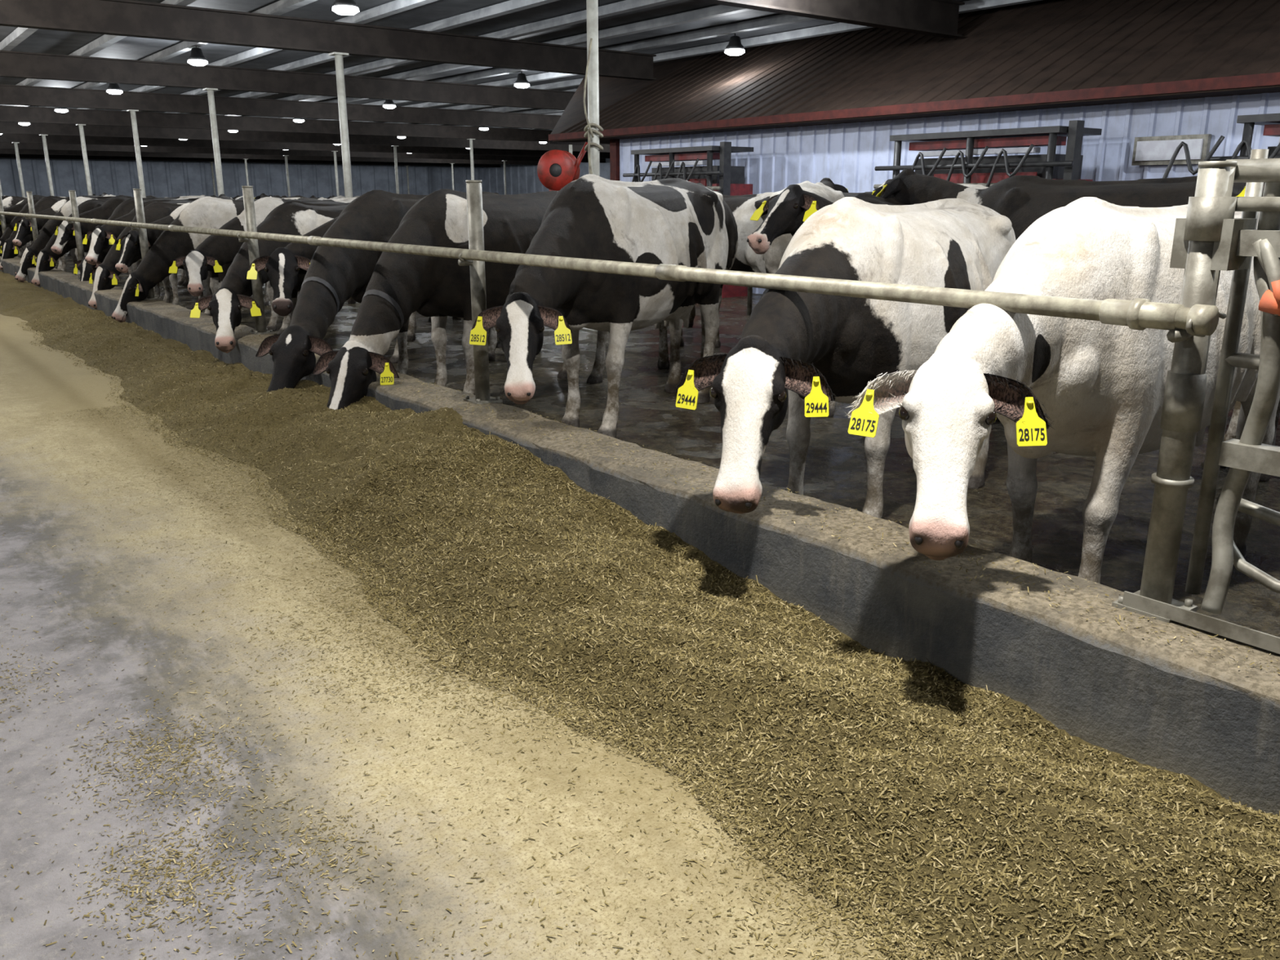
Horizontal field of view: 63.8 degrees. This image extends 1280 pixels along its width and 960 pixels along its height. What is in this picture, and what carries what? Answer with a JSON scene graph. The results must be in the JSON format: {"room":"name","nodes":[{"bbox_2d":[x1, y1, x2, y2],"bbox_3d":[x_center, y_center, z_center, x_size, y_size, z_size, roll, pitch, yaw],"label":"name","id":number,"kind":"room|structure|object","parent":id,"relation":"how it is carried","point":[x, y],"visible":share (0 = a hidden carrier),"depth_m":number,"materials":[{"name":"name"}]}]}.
{"room":"farm building","nodes":[
{"label":"farm building","id":0,"kind":"room"},
{"bbox_2d":[0,157,484,197],"bbox_3d":[-36.539,-20.678,72.417,58.000,4.650,0.080,-12,19,-36],"label":"wall","id":1,"kind":"structure","parent":0,"point":[162,179],"depth_m":76.07,"materials":[{"name":"grey metal"}]},
{"bbox_2d":[0,0,964,167],"bbox_3d":[-9.259,-13.123,37.756,58.000,0.490,83.820,-12,19,-36],"label":"roof beams","id":2,"kind":"structure","parent":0,"point":[108,134],"depth_m":26.50,"materials":[{"name":"grey metal"}]},
{"bbox_2d":[0,0,969,128],"bbox_3d":[-9.106,-13.460,37.458,58.000,0.001,90.000,-12,19,-36],"label":"ceiling","id":3,"kind":"structure","parent":0,"point":[42,41],"depth_m":19.96,"materials":[{"name":"grey metal"}]},
{"bbox_2d":[18,122,30,125],"bbox_3d":[-22.508,-13.222,37.553,0.380,0.510,0.380,-12,19,-36],"label":"lamp","id":4,"kind":"object","parent":3,"relation":"hanging from","point":[20,123],"visible":0.44,"depth_m":37.50,"materials":[{"name":"black plastic"}]},
{"bbox_2d":[54,106,67,112],"bbox_3d":[-17.932,-11.644,31.825,0.380,0.510,0.380,-12,19,-36],"label":"lamp","id":5,"kind":"object","parent":3,"relation":"hanging from","point":[59,109],"visible":0.6,"depth_m":31.75,"materials":[{"name":"black plastic"}]},
{"bbox_2d":[106,83,123,94],"bbox_3d":[-13.356,-10.066,26.096,0.380,0.510,0.380,-12,19,-36],"label":"lamp","id":6,"kind":"object","parent":3,"relation":"hanging from","point":[113,88],"visible":0.79,"depth_m":26.02,"materials":[{"name":"black plastic"}]},
{"bbox_2d":[187,45,208,66],"bbox_3d":[-8.780,-8.488,20.367,0.380,0.510,0.380,-12,19,-36],"label":"lamp","id":7,"kind":"object","parent":3,"relation":"hanging from","point":[197,58],"visible":0.97,"depth_m":20.29,"materials":[{"name":"black plastic"}]},
{"bbox_2d":[293,117,304,122],"bbox_3d":[-11.983,-12.814,36.071,0.380,0.510,0.380,-12,19,-36],"label":"lamp","id":8,"kind":"object","parent":3,"relation":"hanging from","point":[295,119],"visible":0.59,"depth_m":35.99,"materials":[{"name":"black plastic"}]},
{"bbox_2d":[332,0,359,15],"bbox_3d":[-4.204,-6.910,14.638,0.380,0.510,0.380,-12,19,-36],"label":"lamp","id":9,"kind":"object","parent":3,"relation":"hanging from","point":[345,7],"visible":1,"depth_m":14.57,"materials":[{"name":"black plastic"}]},
{"bbox_2d":[382,99,395,108],"bbox_3d":[-7.407,-11.236,30.342,0.380,0.510,0.380,-12,19,-36],"label":"lamp","id":10,"kind":"object","parent":3,"relation":"hanging from","point":[388,104],"visible":0.73,"depth_m":30.26,"materials":[{"name":"black plastic"}]},
{"bbox_2d":[479,126,488,130],"bbox_3d":[-6.145,-14.021,40.454,0.380,0.510,0.380,-12,19,-36],"label":"lamp","id":11,"kind":"object","parent":3,"relation":"hanging from","point":[482,128],"visible":0.61,"depth_m":40.38,"materials":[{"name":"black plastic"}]},
{"bbox_2d":[514,71,529,88],"bbox_3d":[-2.831,-9.658,24.613,0.380,0.510,0.380,-12,19,-36],"label":"lamp","id":12,"kind":"object","parent":3,"relation":"hanging from","point":[521,82],"visible":0.98,"depth_m":24.53,"materials":[{"name":"black plastic"}]},
{"bbox_2d":[724,33,745,55],"bbox_3d":[1.745,-8.080,18.884,0.380,0.510,0.380,-12,19,-36],"label":"lamp","id":13,"kind":"object","parent":3,"relation":"hanging from","point":[735,47],"visible":0.98,"depth_m":18.80,"materials":[{"name":"black plastic"}]},
{"bbox_2d":[0,0,1041,130],"bbox_3d":[-8.889,-13.418,37.643,56.710,0.140,90.000,-12,19,-36],"label":"roof purlins","id":14,"kind":"structure","parent":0,"point":[282,6],"depth_m":19.40,"materials":[{"name":"grey metal"}]},
{"bbox_2d":[0,314,1063,959],"bbox_3d":[-26.141,-5.494,26.045,15.000,0.001,90.000,-12,19,-36],"label":"floor","id":15,"kind":"structure","parent":0,"point":[34,380],"depth_m":3.00,"materials":[{"name":"concrete"}]},
{"bbox_2d":[0,404,944,959],"bbox_3d":[-2.835,0.576,3.979,4.021,0.015,8.725,-12,19,-36],"label":"flakes","id":16,"kind":"object","parent":15,"relation":"on","point":[167,860],"visible":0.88,"depth_m":2.94,"materials":[{"name":"beige food"}]},
{"bbox_2d":[0,271,1279,959],"bbox_3d":[-16.679,-5.305,24.654,1.346,0.417,63.250,-12,19,-36],"label":"pile","id":17,"kind":"object","parent":15,"relation":"on","point":[26,301],"visible":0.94,"depth_m":3.46,"materials":[{"name":"brown food"}]},
{"bbox_2d":[16,308,1279,959],"bbox_3d":[-3.126,-0.629,7.666,1.340,0.388,16.215,-12,19,-36],"label":"flakes","id":18,"kind":"object","parent":17,"relation":"on","point":[1272,818],"visible":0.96,"depth_m":3.16,"materials":[{"name":"brown food"}]},
{"bbox_2d":[0,256,1279,815],"bbox_3d":[-15.897,-5.400,25.024,0.424,0.402,63.900,-12,19,-36],"label":"curb","id":19,"kind":"object","parent":15,"relation":"on","point":[1215,722],"visible":0.59,"depth_m":3.54,"materials":[{"name":"grey concrete"}]},
{"bbox_2d":[0,191,6,234],"bbox_3d":[-13.983,-5.607,22.542,0.241,1.350,0.180,-12,19,-36],"label":"fence post","id":20,"kind":"object","parent":19,"relation":"on","point":[2,216],"visible":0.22,"depth_m":22.49,"materials":[{"name":"metal"}]},
{"bbox_2d":[23,191,38,241],"bbox_3d":[-11.390,-4.713,19.295,0.241,1.350,0.180,-12,19,-36],"label":"fence post","id":21,"kind":"object","parent":19,"relation":"on","point":[29,196],"visible":0.61,"depth_m":19.21,"materials":[{"name":"metal"}]},
{"bbox_2d":[66,190,84,279],"bbox_3d":[-8.797,-3.819,16.049,0.241,1.350,0.180,-12,19,-36],"label":"fence post","id":22,"kind":"object","parent":19,"relation":"on","point":[73,197],"visible":0.66,"depth_m":16.00,"materials":[{"name":"metal"}]},
{"bbox_2d":[129,188,159,299],"bbox_3d":[-6.204,-2.925,12.803,0.241,1.350,0.180,-12,19,-36],"label":"fence post","id":23,"kind":"object","parent":19,"relation":"on","point":[137,192],"visible":0.72,"depth_m":12.73,"materials":[{"name":"metal"}]},
{"bbox_2d":[236,186,274,334],"bbox_3d":[-3.611,-2.031,9.556,0.241,1.350,0.180,-12,19,-36],"label":"fence post","id":24,"kind":"object","parent":19,"relation":"on","point":[247,191],"visible":0.88,"depth_m":9.52,"materials":[{"name":"metal"}]},
{"bbox_2d":[457,180,502,404],"bbox_3d":[-1.018,-1.137,6.310,0.241,1.350,0.180,-12,19,-36],"label":"fence post","id":25,"kind":"object","parent":19,"relation":"on","point":[473,188],"visible":0.88,"depth_m":6.27,"materials":[{"name":"metal"}]},
{"bbox_2d":[200,322,1279,680],"bbox_3d":[-1.123,-0.507,6.490,0.357,0.022,10.503,-12,19,-36],"label":"crumb","id":26,"kind":"object","parent":19,"relation":"on","point":[665,468],"visible":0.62,"depth_m":4.15,"materials":[{"name":"brown food"}]},
{"bbox_2d":[1111,160,1237,622],"bbox_3d":[1.594,-0.236,3.041,0.241,1.350,0.180,-12,19,-36],"label":"fence post","id":27,"kind":"object","parent":19,"relation":"on","point":[1213,202],"visible":0.81,"depth_m":3.02,"materials":[{"name":"metal"}]},
{"bbox_2d":[0,211,1219,335],"bbox_3d":[-16.311,-6.618,25.280,0.092,0.092,58.690,-12,19,-36],"label":"rail","id":28,"kind":"object","parent":27,"relation":"attached to","point":[1138,313],"visible":1,"depth_m":3.93,"materials":[{"name":"silver metal"}]},
{"bbox_2d":[1122,149,1279,653],"bbox_3d":[2.250,-0.075,2.352,0.286,1.365,2.080,-12,19,-36],"label":"gate","id":29,"kind":"object","parent":19,"relation":"on","point":[1240,241],"visible":0.99,"depth_m":2.98,"materials":[{"name":"metal"}]},
{"bbox_2d":[483,158,610,195],"bbox_3d":[13.838,-15.911,55.110,0.080,4.650,90.000,-12,19,-36],"label":"wall","id":30,"kind":"structure","parent":0,"point":[520,179],"depth_m":84.81,"materials":[{"name":"grey metal"}]},
{"bbox_2d":[17,242,1279,637],"bbox_3d":[-3.164,-10.196,43.103,43.000,0.001,90.000,-12,19,-36],"label":"floor","id":31,"kind":"structure","parent":0,"point":[835,472],"depth_m":6.52,"materials":[{"name":"grey concrete"}]},
{"bbox_2d":[0,180,2,195],"bbox_3d":[-33.016,-15.015,53.082,0.300,4.000,0.300,-12,19,-36],"label":"column","id":32,"kind":"structure","parent":31,"relation":"on","point":[1,191],"depth_m":53.06,"materials":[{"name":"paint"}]},
{"bbox_2d":[0,200,32,244],"bbox_3d":[-14.554,-6.047,25.109,0.797,1.565,2.961,14,21,41],"label":"cow","id":33,"kind":"object","parent":31,"relation":"on","point":[1,230],"visible":0.02,"depth_m":24.39},
{"bbox_2d":[12,142,25,197],"bbox_3d":[-28.378,-13.416,47.277,0.300,4.000,0.300,-12,19,-36],"label":"column","id":34,"kind":"structure","parent":31,"relation":"on","point":[15,144],"depth_m":47.01,"materials":[{"name":"metal"}]},
{"bbox_2d":[0,197,43,256],"bbox_3d":[-13.116,-5.547,23.251,2.969,1.587,0.849,-14,21,-42],"label":"cow","id":35,"kind":"object","parent":31,"relation":"on","point":[8,231],"visible":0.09,"depth_m":22.47},
{"bbox_2d":[1,195,71,257],"bbox_3d":[-16.736,-6.871,27.947,3.012,1.646,0.841,-13,20,-40],"label":"cow","id":36,"kind":"object","parent":31,"relation":"on","point":[3,197],"visible":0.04,"depth_m":27.57},
{"bbox_2d":[14,205,62,275],"bbox_3d":[-10.921,-4.805,20.619,2.940,1.554,0.792,-10,19,-33],"label":"cow","id":37,"kind":"object","parent":31,"relation":"on","point":[40,231],"visible":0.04,"depth_m":19.98},
{"bbox_2d":[2,195,77,260],"bbox_3d":[-15.361,-6.324,25.977,0.836,1.637,2.995,15,21,42],"label":"cow","id":38,"kind":"object","parent":31,"relation":"on","point":[11,201],"visible":0.06,"depth_m":25.43},
{"bbox_2d":[12,198,79,275],"bbox_3d":[-11.525,-5.064,21.502,2.898,1.584,0.809,-13,20,-40],"label":"cow","id":39,"kind":"object","parent":31,"relation":"on","point":[24,228],"visible":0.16,"depth_m":20.73},
{"bbox_2d":[39,134,54,195],"bbox_3d":[-23.741,-11.817,41.472,0.300,4.000,0.300,-12,19,-36],"label":"column","id":40,"kind":"structure","parent":31,"relation":"on","point":[43,136],"depth_m":41.20,"materials":[{"name":"metal"}]},
{"bbox_2d":[0,195,102,227],"bbox_3d":[-13.815,-5.889,24.351,3.042,1.663,0.849,-12,19,-37],"label":"cow","id":41,"kind":"object","parent":31,"relation":"on","point":[16,208],"visible":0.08,"depth_m":23.65},
{"bbox_2d":[0,195,113,271],"bbox_3d":[-12.354,-5.331,22.366,3.044,1.641,0.848,-13,20,-39],"label":"cow","id":42,"kind":"object","parent":31,"relation":"on","point":[9,250],"visible":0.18,"depth_m":21.75},
{"bbox_2d":[14,196,108,282],"bbox_3d":[-10.262,-4.556,19.587,3.069,1.622,0.827,-14,21,-42],"label":"cow","id":43,"kind":"object","parent":31,"relation":"on","point":[29,256],"visible":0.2,"depth_m":18.83},
{"bbox_2d":[75,124,92,195],"bbox_3d":[-19.104,-10.218,35.667,0.300,4.000,0.300,-12,19,-36],"label":"column","id":44,"kind":"structure","parent":31,"relation":"on","point":[81,126],"depth_m":35.39,"materials":[{"name":"metal"}]},
{"bbox_2d":[97,192,115,196],"bbox_3d":[-15.366,-7.459,29.908,0.909,1.737,3.122,-9,18,-30],"label":"cow","id":45,"kind":"object","parent":31,"relation":"on","point":[104,194],"visible":0.07,"depth_m":29.87},
{"bbox_2d":[31,199,188,286],"bbox_3d":[-9.491,-4.272,18.670,2.922,1.562,0.835,-11,19,-34],"label":"cow","id":46,"kind":"object","parent":31,"relation":"on","point":[46,260],"visible":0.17,"depth_m":18.01},
{"bbox_2d":[50,195,204,275],"bbox_3d":[-8.604,-4.120,17.952,3.016,1.648,0.842,-10,18,-33],"label":"cow","id":47,"kind":"object","parent":31,"relation":"on","point":[65,231],"visible":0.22,"depth_m":17.29},
{"bbox_2d":[126,109,146,197],"bbox_3d":[-14.467,-8.619,29.861,0.300,4.000,0.300,-12,19,-36],"label":"column","id":48,"kind":"structure","parent":31,"relation":"on","point":[136,143],"depth_m":29.58,"materials":[{"name":"metal"}]},
{"bbox_2d":[73,197,200,291],"bbox_3d":[-7.880,-3.799,16.893,0.852,1.593,2.980,12,20,38],"label":"cow","id":49,"kind":"object","parent":31,"relation":"on","point":[85,268],"visible":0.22,"depth_m":16.20},
{"bbox_2d":[82,200,252,300],"bbox_3d":[-7.242,-3.547,16.038,0.798,1.562,2.857,13,20,40],"label":"cow","id":50,"kind":"object","parent":31,"relation":"on","point":[101,237],"visible":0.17,"depth_m":15.05},
{"bbox_2d":[88,201,269,308],"bbox_3d":[-6.693,-3.293,15.128,2.885,1.555,0.804,-14,21,-41],"label":"cow","id":51,"kind":"object","parent":31,"relation":"on","point":[105,277],"visible":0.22,"depth_m":14.45},
{"bbox_2d":[115,201,298,315],"bbox_3d":[-5.836,-3.071,14.324,2.843,1.554,0.794,-13,20,-38],"label":"cow","id":52,"kind":"object","parent":31,"relation":"on","point":[130,242],"visible":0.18,"depth_m":13.49},
{"bbox_2d":[208,161,216,195],"bbox_3d":[-30.405,-20.644,73.516,0.300,4.000,0.300,-12,19,-36],"label":"column","id":53,"kind":"structure","parent":31,"relation":"on","point":[211,163],"depth_m":73.22,"materials":[{"name":"metal"}]},
{"bbox_2d":[202,88,224,196],"bbox_3d":[-9.830,-7.020,24.056,0.300,4.000,0.300,-12,19,-36],"label":"column","id":54,"kind":"structure","parent":31,"relation":"on","point":[210,91],"depth_m":23.77,"materials":[{"name":"metal"}]},
{"bbox_2d":[111,196,318,322],"bbox_3d":[-5.275,-2.855,13.406,3.072,1.624,0.827,-11,19,-35],"label":"cow","id":55,"kind":"object","parent":31,"relation":"on","point":[210,212],"visible":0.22,"depth_m":12.84},
{"bbox_2d":[200,195,232,199],"bbox_3d":[-16.430,-10.117,39.654,2.954,1.686,0.902,13,20,40],"label":"cow","id":56,"kind":"object","parent":31,"relation":"on","point":[212,196],"visible":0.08,"depth_m":39.06},
{"bbox_2d":[231,195,243,199],"bbox_3d":[-17.571,-11.670,45.313,0.896,1.675,2.934,-12,19,-37],"label":"cow","id":57,"kind":"object","parent":31,"relation":"on","point":[237,197],"visible":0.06,"depth_m":44.92},
{"bbox_2d":[244,159,248,186],"bbox_3d":[-25.768,-19.045,67.711,0.300,4.000,0.300,-12,19,-36],"label":"column","id":58,"kind":"structure","parent":31,"relation":"on","point":[246,162],"depth_m":67.37,"materials":[{"name":"metal"}]},
{"bbox_2d":[217,194,279,284],"bbox_3d":[-7.074,-4.393,18.907,2.998,1.668,0.873,14,20,41],"label":"cow","id":59,"kind":"object","parent":31,"relation":"on","point":[221,196],"visible":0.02,"depth_m":19.25},
{"bbox_2d":[168,196,356,334],"bbox_3d":[-4.256,-2.643,12.650,0.876,1.617,3.113,13,20,39],"label":"cow","id":60,"kind":"object","parent":31,"relation":"on","point":[215,251],"visible":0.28,"depth_m":11.88},
{"bbox_2d":[253,193,305,199],"bbox_3d":[-9.109,-6.473,26.388,0.893,1.707,3.068,-14,21,-42],"label":"cow","id":61,"kind":"object","parent":31,"relation":"on","point":[262,195],"visible":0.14,"depth_m":26.76},
{"bbox_2d":[283,155,290,196],"bbox_3d":[-21.131,-17.446,61.906,0.300,4.000,0.300,-12,19,-36],"label":"column","id":62,"kind":"structure","parent":31,"relation":"on","point":[286,156],"depth_m":61.63,"materials":[{"name":"metal"}]},
{"bbox_2d":[190,200,416,353],"bbox_3d":[-3.461,-2.099,10.727,0.894,1.590,3.498,6,16,20],"label":"cow","id":63,"kind":"object","parent":31,"relation":"on","point":[291,217],"visible":0.37,"depth_m":9.88},
{"bbox_2d":[280,195,355,303],"bbox_3d":[-5.330,-3.763,16.676,0.857,1.638,2.944,-12,19,-36],"label":"cow","id":64,"kind":"object","parent":31,"relation":"on","point":[351,300],"visible":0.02,"depth_m":16.14},
{"bbox_2d":[309,195,338,199],"bbox_3d":[-9.223,-7.530,30.315,0.867,1.658,2.980,-11,19,-34],"label":"cow","id":65,"kind":"object","parent":31,"relation":"on","point":[312,196],"visible":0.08,"depth_m":30.24},
{"bbox_2d":[324,195,345,198],"bbox_3d":[-13.661,-11.928,46.248,0.897,1.677,2.937,-12,19,-36],"label":"cow","id":66,"kind":"object","parent":31,"relation":"on","point":[332,196],"visible":0.1,"depth_m":45.44},
{"bbox_2d":[331,151,339,195],"bbox_3d":[-16.494,-15.847,56.101,0.300,4.000,0.300,-12,19,-36],"label":"column","id":67,"kind":"structure","parent":31,"relation":"on","point":[335,152],"depth_m":55.82,"materials":[{"name":"metal"}]},
{"bbox_2d":[328,52,352,197],"bbox_3d":[-5.193,-5.421,18.251,0.300,4.000,0.300,-12,19,-36],"label":"column","id":68,"kind":"structure","parent":31,"relation":"on","point":[338,55],"depth_m":17.97,"materials":[{"name":"metal"}]},
{"bbox_2d":[246,216,501,363],"bbox_3d":[-2.444,-2.067,10.504,0.847,1.646,3.221,13,20,39],"label":"cow","id":69,"kind":"object","parent":31,"relation":"on","point":[282,267],"visible":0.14,"depth_m":9.42},
{"bbox_2d":[255,190,499,391],"bbox_3d":[-2.176,-1.689,9.075,0.973,1.677,3.709,7,17,24],"label":"cow","id":70,"kind":"object","parent":31,"relation":"on","point":[334,275],"visible":0.38,"depth_m":8.35},
{"bbox_2d":[391,145,399,193],"bbox_3d":[-11.857,-14.248,50.295,0.300,4.000,0.300,-12,19,-36],"label":"column","id":71,"kind":"structure","parent":31,"relation":"on","point":[394,146],"depth_m":49.99,"materials":[{"name":"metal"}]},
{"bbox_2d":[406,165,409,194],"bbox_3d":[-18.521,-23.074,82.340,0.300,4.000,0.300,-12,19,-36],"label":"column","id":72,"kind":"structure","parent":31,"relation":"on","point":[407,175],"depth_m":82.06,"materials":[{"name":"metal"}]},
{"bbox_2d":[427,316,461,321],"bbox_3d":[-3.345,-3.131,14.425,2.828,1.615,0.864,13,20,39],"label":"cow","id":73,"kind":"object","parent":31,"relation":"on","point":[453,317],"visible":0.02,"depth_m":14.00},
{"bbox_2d":[449,163,454,190],"bbox_3d":[-13.884,-21.475,76.535,0.300,4.000,0.300,-12,19,-36],"label":"column","id":74,"kind":"structure","parent":31,"relation":"on","point":[452,173],"depth_m":76.19,"materials":[{"name":"metal"}]},
{"bbox_2d":[311,189,609,409],"bbox_3d":[-1.377,-1.450,8.208,0.920,1.677,3.470,10,18,32],"label":"cow","id":75,"kind":"object","parent":31,"relation":"on","point":[400,285],"visible":0.58,"depth_m":7.79},
{"bbox_2d":[466,138,475,180],"bbox_3d":[-7.220,-12.649,44.490,0.300,4.000,0.300,-12,19,-36],"label":"column","id":76,"kind":"structure","parent":31,"relation":"on","point":[470,140],"depth_m":44.13,"materials":[{"name":"metal"}]},
{"bbox_2d":[503,160,506,195],"bbox_3d":[-9.247,-19.876,70.729,0.300,4.000,0.300,-12,19,-36],"label":"column","id":77,"kind":"structure","parent":31,"relation":"on","point":[504,166],"depth_m":70.43,"materials":[{"name":"metal"}]},
{"bbox_2d":[568,144,572,154],"bbox_3d":[-2.583,-11.050,38.685,0.300,4.000,0.300,-12,19,-36],"label":"column","id":78,"kind":"structure","parent":31,"relation":"on","point":[570,145],"depth_m":38.27,"materials":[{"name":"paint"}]},
{"bbox_2d":[580,0,603,331],"bbox_3d":[-0.580,-3.817,12.428,0.362,4.000,0.300,-12,19,-36],"label":"column","id":79,"kind":"structure","parent":31,"relation":"on","point":[592,129],"depth_m":12.17,"materials":[{"name":"metal"}]},
{"bbox_2d":[537,142,587,191],"bbox_3d":[-0.935,-3.027,12.826,0.608,2.264,0.277,4,16,15],"label":"hose reel","id":80,"kind":"object","parent":79,"relation":"attached to","point":[556,169],"visible":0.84,"depth_m":12.54,"materials":[{"name":"red paint"}]},
{"bbox_2d":[469,173,728,438],"bbox_3d":[-0.200,-1.246,7.301,0.959,1.765,3.438,8,17,27],"label":"cow","id":81,"kind":"object","parent":31,"relation":"on","point":[677,221],"visible":0.92,"depth_m":6.90},
{"bbox_2d":[622,141,753,297],"bbox_3d":[0.833,-4.398,17.455,1.119,2.450,2.500,-12,19,-36],"label":"gate","id":82,"kind":"object","parent":31,"relation":"on","point":[728,180],"visible":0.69,"depth_m":16.77,"materials":[{"name":"grey metal"}]},
{"bbox_2d":[657,181,737,368],"bbox_3d":[0.547,-2.222,10.850,0.943,1.762,3.085,0,15,0],"label":"cow","id":83,"kind":"object","parent":31,"relation":"on","point":[664,362],"visible":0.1,"depth_m":10.18},
{"bbox_2d":[683,191,774,327],"bbox_3d":[1.009,-2.714,12.802,0.896,1.673,2.931,-15,21,-43],"label":"cow","id":84,"kind":"object","parent":31,"relation":"on","point":[743,207],"visible":0.07,"depth_m":12.03},
{"bbox_2d":[746,287,752,315],"bbox_3d":[-7.644,-9.239,36.820,13.870,1.500,62.535,-12,19,-36],"label":"railing","id":85,"kind":"object","parent":31,"relation":"on","point":[749,300],"visible":0.02,"depth_m":14.53,"materials":[{"name":"metal"}]},
{"bbox_2d":[762,177,848,274],"bbox_3d":[1.751,-2.142,10.450,0.952,1.820,3.271,4,16,14],"label":"cow","id":86,"kind":"object","parent":31,"relation":"on","point":[825,188],"visible":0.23,"depth_m":9.18},
{"bbox_2d":[746,184,907,417],"bbox_3d":[1.808,-1.335,7.750,3.053,1.699,0.889,-15,21,-43],"label":"cow","id":87,"kind":"object","parent":31,"relation":"on","point":[787,211],"visible":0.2,"depth_m":6.69},
{"bbox_2d":[674,196,1015,518],"bbox_3d":[1.100,-0.548,5.043,0.848,1.619,3.149,11,19,35],"label":"cow","id":88,"kind":"object","parent":31,"relation":"on","point":[821,348],"visible":0.76,"depth_m":4.52},
{"bbox_2d":[842,191,872,196],"bbox_3d":[2.463,-2.297,11.233,0.911,1.703,2.982,-15,21,-43],"label":"cow","id":89,"kind":"object","parent":31,"relation":"on","point":[846,194],"visible":0.02,"depth_m":11.10},
{"bbox_2d":[871,178,988,195],"bbox_3d":[3.366,-1.937,9.762,3.217,1.790,0.936,14,20,41],"label":"cow","id":90,"kind":"object","parent":31,"relation":"on","point":[876,191],"visible":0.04,"depth_m":9.76},
{"bbox_2d":[873,120,1102,188],"bbox_3d":[4.341,-3.188,13.063,1.119,2.450,2.800,-12,19,-36],"label":"gate","id":91,"kind":"object","parent":31,"relation":"on","point":[988,171],"visible":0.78,"depth_m":12.40,"materials":[{"name":"grey metal"}]},
{"bbox_2d":[875,168,1246,467],"bbox_3d":[2.857,-1.213,7.076,3.271,1.820,0.952,14,20,41],"label":"cow","id":92,"kind":"object","parent":31,"relation":"on","point":[1023,199],"visible":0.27,"depth_m":6.80},
{"bbox_2d":[844,196,1279,583],"bbox_3d":[1.825,-0.284,4.084,3.027,1.619,0.829,-12,20,-38],"label":"cow","id":93,"kind":"object","parent":31,"relation":"on","point":[1064,385],"visible":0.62,"depth_m":3.53},
{"bbox_2d":[1162,113,1279,177],"bbox_3d":[6.517,-2.438,10.339,1.119,2.450,2.268,-12,19,-36],"label":"gate","id":94,"kind":"object","parent":31,"relation":"on","point":[1271,122],"visible":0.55,"depth_m":10.12,"materials":[{"name":"grey metal"}]},
{"bbox_2d":[1235,182,1279,481],"bbox_3d":[4.076,-0.892,5.968,3.217,1.790,0.936,-14,21,-41],"label":"cow","id":95,"kind":"object","parent":31,"relation":"on","point":[1264,477],"visible":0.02,"depth_m":6.04},
{"bbox_2d":[548,0,1279,145],"bbox_3d":[6.472,-5.819,13.436,4.008,2.004,30.876,-12,19,-36],"label":"roof","id":96,"kind":"structure","parent":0,"point":[1043,54],"depth_m":14.83,"materials":[{"name":"brown metal"}]},
{"bbox_2d":[619,92,1279,293],"bbox_3d":[7.164,-2.891,10.948,0.030,3.000,25.000,-12,19,-36],"label":"wall","id":97,"kind":"structure","parent":0,"point":[848,154],"depth_m":14.36,"materials":[{"name":"white metal"}]},
{"bbox_2d":[609,139,619,180],"bbox_3d":[-0.470,-5.423,20.517,0.150,2.800,0.200,-12,19,-36],"label":"trim","id":98,"kind":"structure","parent":97,"relation":"attached to","point":[614,144],"depth_m":20.21,"materials":[{"name":"red metal"}]},
{"bbox_2d":[1131,133,1211,165],"bbox_3d":[6.152,-3.829,11.943,0.100,0.320,0.850,-12,19,-36],"label":"window","id":99,"kind":"structure","parent":97,"relation":"in","point":[1148,150],"depth_m":11.92,"materials":[{"name":"glass"}]}
]}

